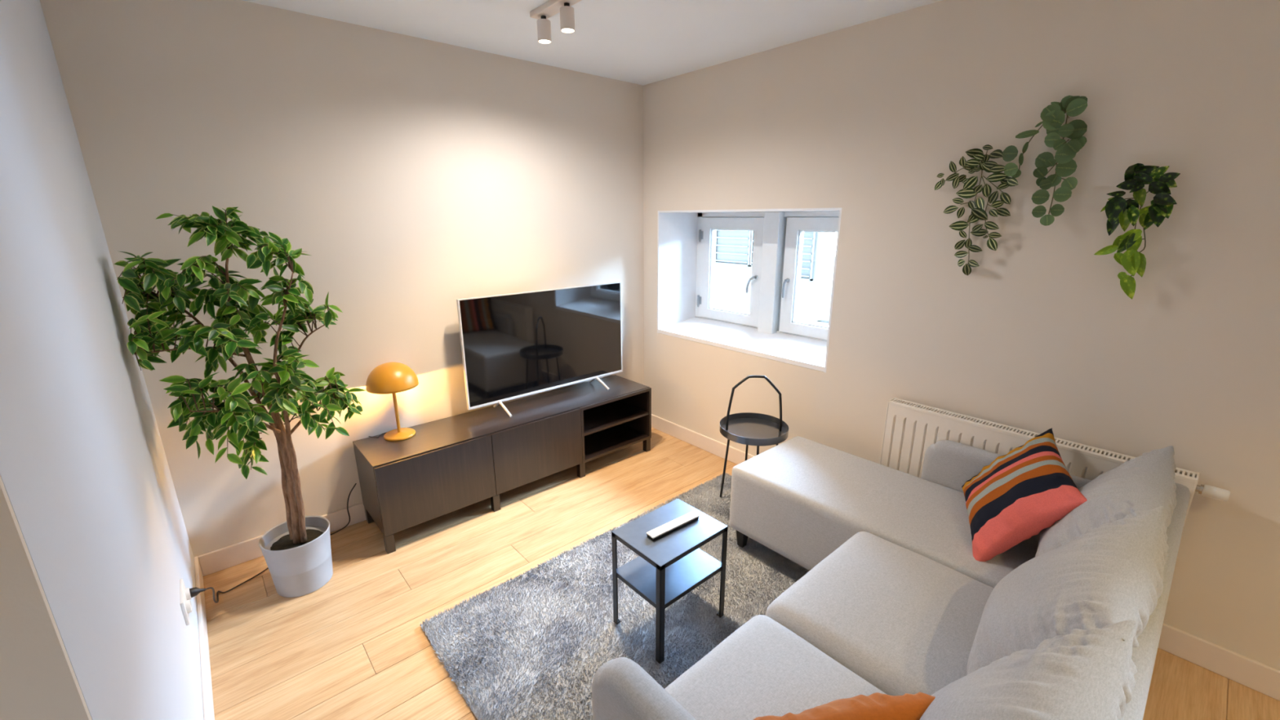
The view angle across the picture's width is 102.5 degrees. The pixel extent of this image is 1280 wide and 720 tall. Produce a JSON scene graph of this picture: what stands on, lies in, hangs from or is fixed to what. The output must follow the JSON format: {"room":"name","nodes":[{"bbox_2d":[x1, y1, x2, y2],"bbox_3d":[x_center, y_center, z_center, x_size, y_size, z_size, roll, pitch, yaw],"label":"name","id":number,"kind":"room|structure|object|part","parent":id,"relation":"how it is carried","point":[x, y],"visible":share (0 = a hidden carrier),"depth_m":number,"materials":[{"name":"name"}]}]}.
{"room":"living room","nodes":[
{"label":"living room","id":0,"kind":"room"},
{"bbox_2d":[0,475,92,719],"bbox_3d":[-1.227,0.302,0.355,1.074,2.512,0.152,-13,20,-39],"label":"wall","id":1,"kind":"structure","parent":0,"point":[38,681],"depth_m":0.66,"materials":[{"name":"beige paint"}]},
{"bbox_2d":[0,0,203,719],"bbox_3d":[-1.492,0.031,1.330,0.140,2.512,2.000,-13,20,-39],"label":"wall","id":2,"kind":"structure","parent":0,"point":[85,473],"depth_m":1.10,"materials":[{"name":"white paint"}]},
{"bbox_2d":[179,578,192,625],"bbox_3d":[-1.573,0.835,1.781,0.021,0.090,0.160,-13,20,-39],"label":"wall socket","id":3,"kind":"object","parent":2,"relation":"attached to","point":[184,594],"visible":0.98,"depth_m":1.75,"materials":[{"name":"white plastic"}]},
{"bbox_2d":[194,555,214,719],"bbox_3d":[-1.429,1.175,1.702,0.014,0.108,2.000,-13,20,-39],"label":"baseboard","id":4,"kind":"structure","parent":2,"relation":"attached to","point":[206,676],"depth_m":1.92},
{"bbox_2d":[40,0,644,572],"bbox_3d":[-1.317,-0.404,2.885,4.400,2.512,0.200,-13,20,-39],"label":"wall","id":5,"kind":"structure","parent":0,"point":[416,176],"depth_m":2.56,"materials":[{"name":"beige paint"}]},
{"bbox_2d":[198,502,366,576],"bbox_3d":[-1.025,0.723,3.313,2.797,0.108,0.014,-13,20,-39],"label":"baseboard","id":6,"kind":"structure","parent":5,"relation":"attached to","point":[211,562],"depth_m":2.53,"materials":[{"name":"beige wood"}]},
{"bbox_2d":[242,0,942,85],"bbox_3d":[0.550,-1.099,0.392,4.500,0.150,5.800,-13,20,-39],"label":"ceiling","id":7,"kind":"structure","parent":0,"point":[642,42],"depth_m":2.42,"materials":[{"name":"white paint"}]},
{"bbox_2d":[529,0,582,44],"bbox_3d":[-0.299,-1.439,2.130,0.070,0.122,0.495,-13,20,-39],"label":"ceiling spotlight","id":8,"kind":"object","parent":7,"relation":"attached to","point":[550,8],"visible":1,"depth_m":2.18,"materials":[{"name":"beige metal"}]},
{"bbox_2d":[203,426,1279,719],"bbox_3d":[0.407,1.502,0.923,4.018,0.119,5.718,-13,20,-39],"label":"floor","id":9,"kind":"structure","parent":0,"point":[355,646],"depth_m":2.25,"materials":[{"name":"brown wood"}]},
{"bbox_2d":[113,205,366,597],"bbox_3d":[-1.569,0.225,2.176,0.724,1.684,0.509,-15,21,-42],"label":"potted tree","id":10,"kind":"object","parent":9,"relation":"on","point":[296,552],"visible":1,"depth_m":1.99,"materials":[{"name":"green plant"}]},
{"bbox_3d":[-1.567,0.909,2.369,0.272,0.262,0.272,-13,20,-39],"label":"pot","id":11,"kind":"part","parent":10,"relation":"part of","materials":[{"name":"white ceramic"}]},
{"bbox_2d":[189,483,356,603],"bbox_3d":[-1.734,0.860,2.333,0.368,0.374,0.989,0,16,1],"label":"power cord","id":12,"kind":"object","parent":9,"relation":"on","point":[193,592],"visible":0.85,"depth_m":2.31,"materials":[{"name":"black plastic"}]},
{"bbox_2d":[352,374,651,554],"bbox_3d":[-0.730,0.547,3.240,1.800,0.483,0.406,-13,20,-39],"label":"tv stand","id":13,"kind":"object","parent":9,"relation":"on","point":[451,464],"visible":1,"depth_m":2.93,"materials":[{"name":"black wood"}]},
{"bbox_3d":[-1.506,0.855,2.864,0.040,0.100,0.040,-13,20,-39],"label":"leg","id":14,"kind":"part","parent":13,"relation":"part of","materials":[{"name":"black wood"}]},
{"bbox_3d":[-1.272,0.926,2.606,0.040,0.100,0.040,-13,20,-39],"label":"leg","id":15,"kind":"part","parent":13,"relation":"part of","materials":[{"name":"black wood"}]},
{"bbox_2d":[365,362,418,441],"bbox_3d":[-1.326,0.216,2.768,0.265,0.413,0.256,-13,20,-39],"label":"table lamp","id":16,"kind":"object","parent":13,"relation":"on","point":[386,378],"visible":1,"depth_m":2.67,"materials":[{"name":"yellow metal"}]},
{"bbox_3d":[-1.324,0.079,2.732,0.256,0.128,0.256,-13,20,-39],"label":"lamp shade","id":17,"kind":"part","parent":16,"relation":"part of","materials":[{"name":"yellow metal"}]},
{"bbox_3d":[-1.323,0.257,2.782,0.028,0.303,0.028,-13,20,-39],"label":"stem","id":18,"kind":"part","parent":16,"relation":"part of","materials":[{"name":"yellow metal"}]},
{"bbox_3d":[-1.053,0.647,2.705,0.597,0.373,0.016,-13,20,-39],"label":"door","id":19,"kind":"part","parent":13,"relation":"part of","materials":[{"name":"black wood"}]},
{"bbox_3d":[-0.837,0.821,2.972,0.040,0.100,0.040,-13,20,-39],"label":"leg","id":20,"kind":"part","parent":13,"relation":"part of","materials":[{"name":"black wood"}]},
{"bbox_3d":[-0.602,0.539,3.086,0.597,0.373,0.016,-13,20,-39],"label":"door","id":21,"kind":"part","parent":13,"relation":"part of","materials":[{"name":"black wood"}]},
{"bbox_2d":[456,281,622,417],"bbox_3d":[-0.555,-0.093,3.303,1.172,0.713,0.226,-13,20,-39],"label":"television","id":22,"kind":"object","parent":13,"relation":"on","point":[514,345],"visible":1,"depth_m":3.25,"materials":[{"name":"black glass"}]},
{"bbox_3d":[-0.386,0.713,3.353,0.040,0.100,0.040,-13,20,-39],"label":"leg","id":23,"kind":"part","parent":13,"relation":"part of","materials":[{"name":"black wood"}]},
{"bbox_2d":[582,400,648,435],"bbox_3d":[-0.280,0.393,3.609,0.564,0.016,0.390,-13,20,-39],"label":"shelf","id":24,"kind":"object","parent":13,"relation":"attached to","point":[604,416],"depth_m":3.60,"materials":[{"name":"black wood"}]},
{"bbox_3d":[0.049,0.609,3.719,0.040,0.100,0.040,-13,20,-39],"label":"leg","id":25,"kind":"part","parent":13,"relation":"part of","materials":[{"name":"black wood"}]},
{"bbox_2d":[419,472,809,719],"bbox_3d":[0.259,1.051,2.268,1.983,0.025,1.352,-13,20,-39],"label":"rug","id":26,"kind":"object","parent":9,"relation":"on","point":[531,646],"visible":0.43,"depth_m":2.13,"materials":[{"name":"grey carpet"}]},
{"bbox_2d":[611,498,728,663],"bbox_3d":[0.120,0.874,2.089,0.371,0.429,0.281,-13,20,-39],"label":"side table","id":27,"kind":"object","parent":26,"relation":"on","point":[668,567],"visible":0.99,"depth_m":2.01,"materials":[{"name":"black metal"}]},
{"bbox_3d":[-0.095,0.880,2.072,0.024,0.428,0.024,-13,20,-39],"label":"leg","id":28,"kind":"part","parent":27,"relation":"part of","materials":[{"name":"black metal"}]},
{"bbox_3d":[0.074,0.931,1.886,0.024,0.428,0.024,-13,20,-39],"label":"leg","id":29,"kind":"part","parent":27,"relation":"part of","materials":[{"name":"black metal"}]},
{"bbox_2d":[616,547,721,604],"bbox_3d":[0.120,0.841,2.080,0.362,0.003,0.272,-13,20,-39],"label":"shelf","id":30,"kind":"object","parent":27,"relation":"attached to","point":[694,569],"depth_m":2.04,"materials":[{"name":"black metal"}]},
{"bbox_2d":[646,511,699,540],"bbox_3d":[0.133,0.657,2.038,0.244,0.016,0.043,-12,19,-36],"label":"remote control","id":31,"kind":"object","parent":27,"relation":"on","point":[691,517],"visible":1,"depth_m":2.02,"materials":[{"name":"white plastic"}]},
{"bbox_3d":[0.335,0.869,2.106,0.024,0.428,0.024,-13,20,-39],"label":"leg","id":32,"kind":"part","parent":27,"relation":"part of","materials":[{"name":"black metal"}]},
{"bbox_2d":[719,375,788,497],"bbox_3d":[0.654,0.453,2.970,0.388,0.763,0.388,-13,20,-39],"label":"round table","id":33,"kind":"object","parent":26,"relation":"on","point":[750,428],"visible":0.95,"depth_m":2.94,"materials":[{"name":"black metal"}]},
{"bbox_3d":[0.501,0.616,3.018,0.050,0.425,0.014,0,16,1],"label":"leg","id":34,"kind":"part","parent":33,"relation":"part of","materials":[{"name":"black metal"}]},
{"bbox_3d":[0.657,0.574,3.163,0.013,0.425,0.051,0,16,1],"label":"leg","id":35,"kind":"part","parent":33,"relation":"part of","materials":[{"name":"black metal"}]},
{"bbox_2d":[719,412,788,445],"bbox_3d":[0.654,0.393,2.954,0.388,0.042,0.388,-13,20,-39],"label":"tray","id":36,"kind":"object","parent":33,"relation":"on","point":[750,428],"depth_m":2.96,"materials":[{"name":"black metal"}]},
{"bbox_3d":[0.653,0.245,2.912,0.318,0.331,0.014,1,16,4],"label":"handle","id":37,"kind":"part","parent":33,"relation":"part of","materials":[{"name":"black metal"}]},
{"bbox_3d":[0.653,0.657,2.868,0.013,0.425,0.051,0,16,1],"label":"leg","id":38,"kind":"part","parent":33,"relation":"part of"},
{"bbox_2d":[591,435,1190,719],"bbox_3d":[0.691,0.734,1.772,1.964,0.899,1.485,-13,20,-39],"label":"sofa","id":39,"kind":"object","parent":9,"relation":"on","point":[1066,622],"visible":0.94,"depth_m":1.42,"materials":[{"name":"grey fabric"}]},
{"bbox_3d":[0.176,1.018,0.990,0.094,0.558,0.815,-13,20,-39],"label":"armrest","id":40,"kind":"part","parent":39,"relation":"part of","materials":[{"name":"grey fabric"}]},
{"bbox_3d":[0.520,0.894,2.609,0.052,0.107,0.052,-13,20,-39],"label":"leg","id":41,"kind":"part","parent":39,"relation":"part of","materials":[{"name":"black plastic"}]},
{"bbox_2d":[664,614,886,719],"bbox_3d":[0.427,0.954,1.183,0.544,0.185,0.770,-13,20,-39],"label":"seat cushion","id":42,"kind":"object","parent":39,"relation":"on","point":[769,665],"depth_m":1.34,"materials":[{"name":"grey fabric"}]},
{"bbox_2d":[753,692,935,719],"bbox_3d":[0.386,0.820,1.054,0.440,0.358,0.202,-3,16,-10],"label":"cushion","id":43,"kind":"object","parent":39,"relation":"on","point":[875,706],"visible":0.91,"depth_m":0.98,"materials":[{"name":"orange fabric"}]},
{"bbox_2d":[765,531,994,695],"bbox_3d":[0.878,0.845,1.563,0.652,0.185,0.770,-13,20,-39],"label":"seat cushion","id":44,"kind":"object","parent":39,"relation":"on","point":[902,617],"depth_m":1.56,"materials":[{"name":"grey fabric"}]},
{"bbox_3d":[1.598,0.689,2.170,0.078,0.545,0.785,-13,20,-39],"label":"armrest","id":45,"kind":"part","parent":39,"relation":"part of","materials":[{"name":"grey fabric"}]},
{"bbox_2d":[961,427,1087,561],"bbox_3d":[1.399,0.498,1.919,0.274,0.387,0.552,8,17,26],"label":"striped cushion","id":46,"kind":"object","parent":39,"relation":"on","point":[1024,491],"visible":0.98,"depth_m":1.81,"materials":[{"name":"multicoloured fabric"}]},
{"bbox_2d":[920,619,1137,719],"bbox_3d":[0.595,0.752,0.924,0.682,0.532,0.234,-13,37,-37],"label":"cushion","id":47,"kind":"object","parent":39,"relation":"on","point":[1068,669],"depth_m":0.91,"materials":[{"name":"grey fabric"}]},
{"bbox_2d":[966,505,1168,675],"bbox_3d":[1.053,0.647,1.309,0.682,0.522,0.243,-13,37,-39],"label":"cushion","id":48,"kind":"object","parent":39,"relation":"on","point":[1106,580],"depth_m":1.20,"materials":[{"name":"grey fabric"}]},
{"bbox_2d":[1035,445,1177,557],"bbox_3d":[1.502,0.544,1.691,0.652,0.502,0.228,-14,38,-41],"label":"cushion","id":49,"kind":"object","parent":39,"relation":"on","point":[1144,485],"depth_m":1.57,"materials":[{"name":"grey fabric"}]},
{"bbox_3d":[1.159,0.900,1.271,1.950,0.625,0.075,-13,20,-39],"label":"frame","id":50,"kind":"part","parent":39,"relation":"part of","materials":[{"name":"grey fabric"}]},
{"bbox_2d":[643,0,1279,670],"bbox_3d":[2.060,-0.177,2.018,0.500,2.512,5.600,-13,20,-39],"label":"wall","id":51,"kind":"structure","parent":0,"point":[864,119],"depth_m":2.08,"materials":[{"name":"beige paint"}]},
{"bbox_2d":[657,207,841,372],"bbox_3d":[0.745,-0.535,3.413,0.421,0.892,1.394,-13,20,-39],"label":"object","id":52,"kind":"structure","parent":51,"relation":"attached to","point":[677,242],"depth_m":3.76,"materials":[{"name":"white paint"}]},
{"bbox_3d":[0.747,-0.142,3.523,0.421,0.073,1.370,-13,20,-39],"label":"window sill","id":53,"kind":"part","parent":52,"relation":"part of","materials":[{"name":"white paint"}]},
{"bbox_2d":[695,210,839,341],"bbox_3d":[0.906,-0.584,3.545,0.145,0.845,1.370,-13,20,-39],"label":"window","id":54,"kind":"structure","parent":51,"relation":"in","point":[778,236],"depth_m":3.50,"materials":[{"name":"white paint"}]},
{"bbox_3d":[0.684,-0.660,3.796,0.072,0.758,0.577,-13,20,-39],"label":"sash","id":55,"kind":"part","parent":54,"relation":"part of","materials":[{"name":"white paint"}]},
{"bbox_3d":[0.788,-0.535,3.623,0.045,0.130,0.076,-13,20,-39],"label":"handle","id":56,"kind":"part","parent":54,"relation":"part of","materials":[{"name":"silver metal"}]},
{"bbox_3d":[0.922,-0.580,3.527,0.145,0.845,0.120,-13,20,-39],"label":"post","id":57,"kind":"part","parent":54,"relation":"part of","materials":[{"name":"white paint"}]},
{"bbox_3d":[0.971,-0.480,3.422,0.045,0.129,0.035,-13,20,-39],"label":"handle","id":58,"kind":"part","parent":54,"relation":"part of","materials":[{"name":"silver metal"}]},
{"bbox_3d":[1.165,-0.515,3.267,0.072,0.758,0.550,-13,20,-39],"label":"sash","id":59,"kind":"part","parent":54,"relation":"part of","materials":[{"name":"white paint"}]},
{"bbox_2d":[651,413,1279,701],"bbox_3d":[1.872,1.027,2.178,0.014,0.108,5.600,-13,20,-39],"label":"baseboard","id":60,"kind":"structure","parent":51,"relation":"attached to","point":[1263,678],"depth_m":1.92,"materials":[{"name":"beige wood"}]},
{"bbox_2d":[934,144,1017,275],"bbox_3d":[1.416,-0.631,2.196,0.079,0.535,0.321,-13,20,-39],"label":"trailing plant","id":61,"kind":"object","parent":51,"relation":"attached to","point":[978,213],"visible":1,"depth_m":2.16,"materials":[{"name":"green plant"}]},
{"bbox_2d":[1001,95,1087,226],"bbox_3d":[1.554,-0.761,1.990,0.085,0.465,0.256,-13,20,-39],"label":"trailing plant","id":62,"kind":"object","parent":51,"relation":"attached to","point":[1053,116],"visible":1,"depth_m":1.94,"materials":[{"name":"green plant"}]},
{"bbox_2d":[879,397,1230,524],"bbox_3d":[1.646,0.599,2.245,0.114,0.607,1.142,-13,20,-39],"label":"radiator","id":63,"kind":"object","parent":51,"relation":"attached to","point":[910,428],"visible":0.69,"depth_m":2.30,"materials":[{"name":"white metal"}]},
{"bbox_3d":[1.584,0.605,2.244,0.012,0.588,1.055,-13,20,-39],"label":"panel","id":64,"kind":"part","parent":63,"relation":"part of","materials":[{"name":"white metal"}]},
{"bbox_2d":[888,397,1197,483],"bbox_3d":[1.608,0.310,2.185,0.082,0.015,1.055,-13,20,-39],"label":"grille","id":65,"kind":"object","parent":63,"relation":"attached to","point":[1113,459],"depth_m":2.18,"materials":[{"name":"white metal"}]},
{"bbox_3d":[1.647,0.585,2.296,0.042,0.598,1.055,-13,20,-39],"label":"panel","id":66,"kind":"part","parent":63,"relation":"part of","materials":[{"name":"white metal"}]},
{"bbox_2d":[1093,163,1180,299],"bbox_3d":[1.755,-0.454,1.829,0.098,0.467,0.192,-13,20,-39],"label":"trailing plant","id":67,"kind":"object","parent":51,"relation":"attached to","point":[1118,210],"visible":1,"depth_m":1.80,"materials":[{"name":"green plant"}]},
{"label":"outside","id":68,"kind":"structure","parent":0,"visible":0},
{"bbox_2d":[713,230,837,325],"bbox_3d":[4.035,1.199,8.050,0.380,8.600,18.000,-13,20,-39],"label":"window glass","id":69,"kind":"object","parent":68,"point":[734,248],"visible":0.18,"depth_m":8.83,"materials":[{"name":"clear glass"}]},
{"bbox_2d":[715,230,751,266],"bbox_3d":[1.729,-2.594,9.495,0.049,1.650,0.850,-13,20,-39],"label":"shutter","id":70,"kind":"object","parent":69,"relation":"hanging from","point":[733,247],"depth_m":9.62,"materials":[{"name":"white plastic"}]},
{"bbox_2d":[750,230,754,266],"bbox_3d":[2.114,-2.477,9.071,0.049,1.650,0.280,-13,20,-39],"label":"shutter","id":71,"kind":"object","parent":69,"relation":"hanging from","point":[752,233],"depth_m":9.27,"materials":[{"name":"white plastic"}]},
{"bbox_2d":[800,231,817,280],"bbox_3d":[2.695,-1.989,8.520,0.049,1.300,0.480,-13,20,-39],"label":"shutter","id":72,"kind":"object","parent":69,"relation":"hanging from","point":[809,257],"depth_m":8.49,"materials":[{"name":"white plastic"}]},
{"bbox_3d":[3.411,-2.095,7.625,0.010,1.120,1.020,-13,20,-39],"label":"pane","id":73,"kind":"part","parent":69,"relation":"part of","materials":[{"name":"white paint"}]}
]}

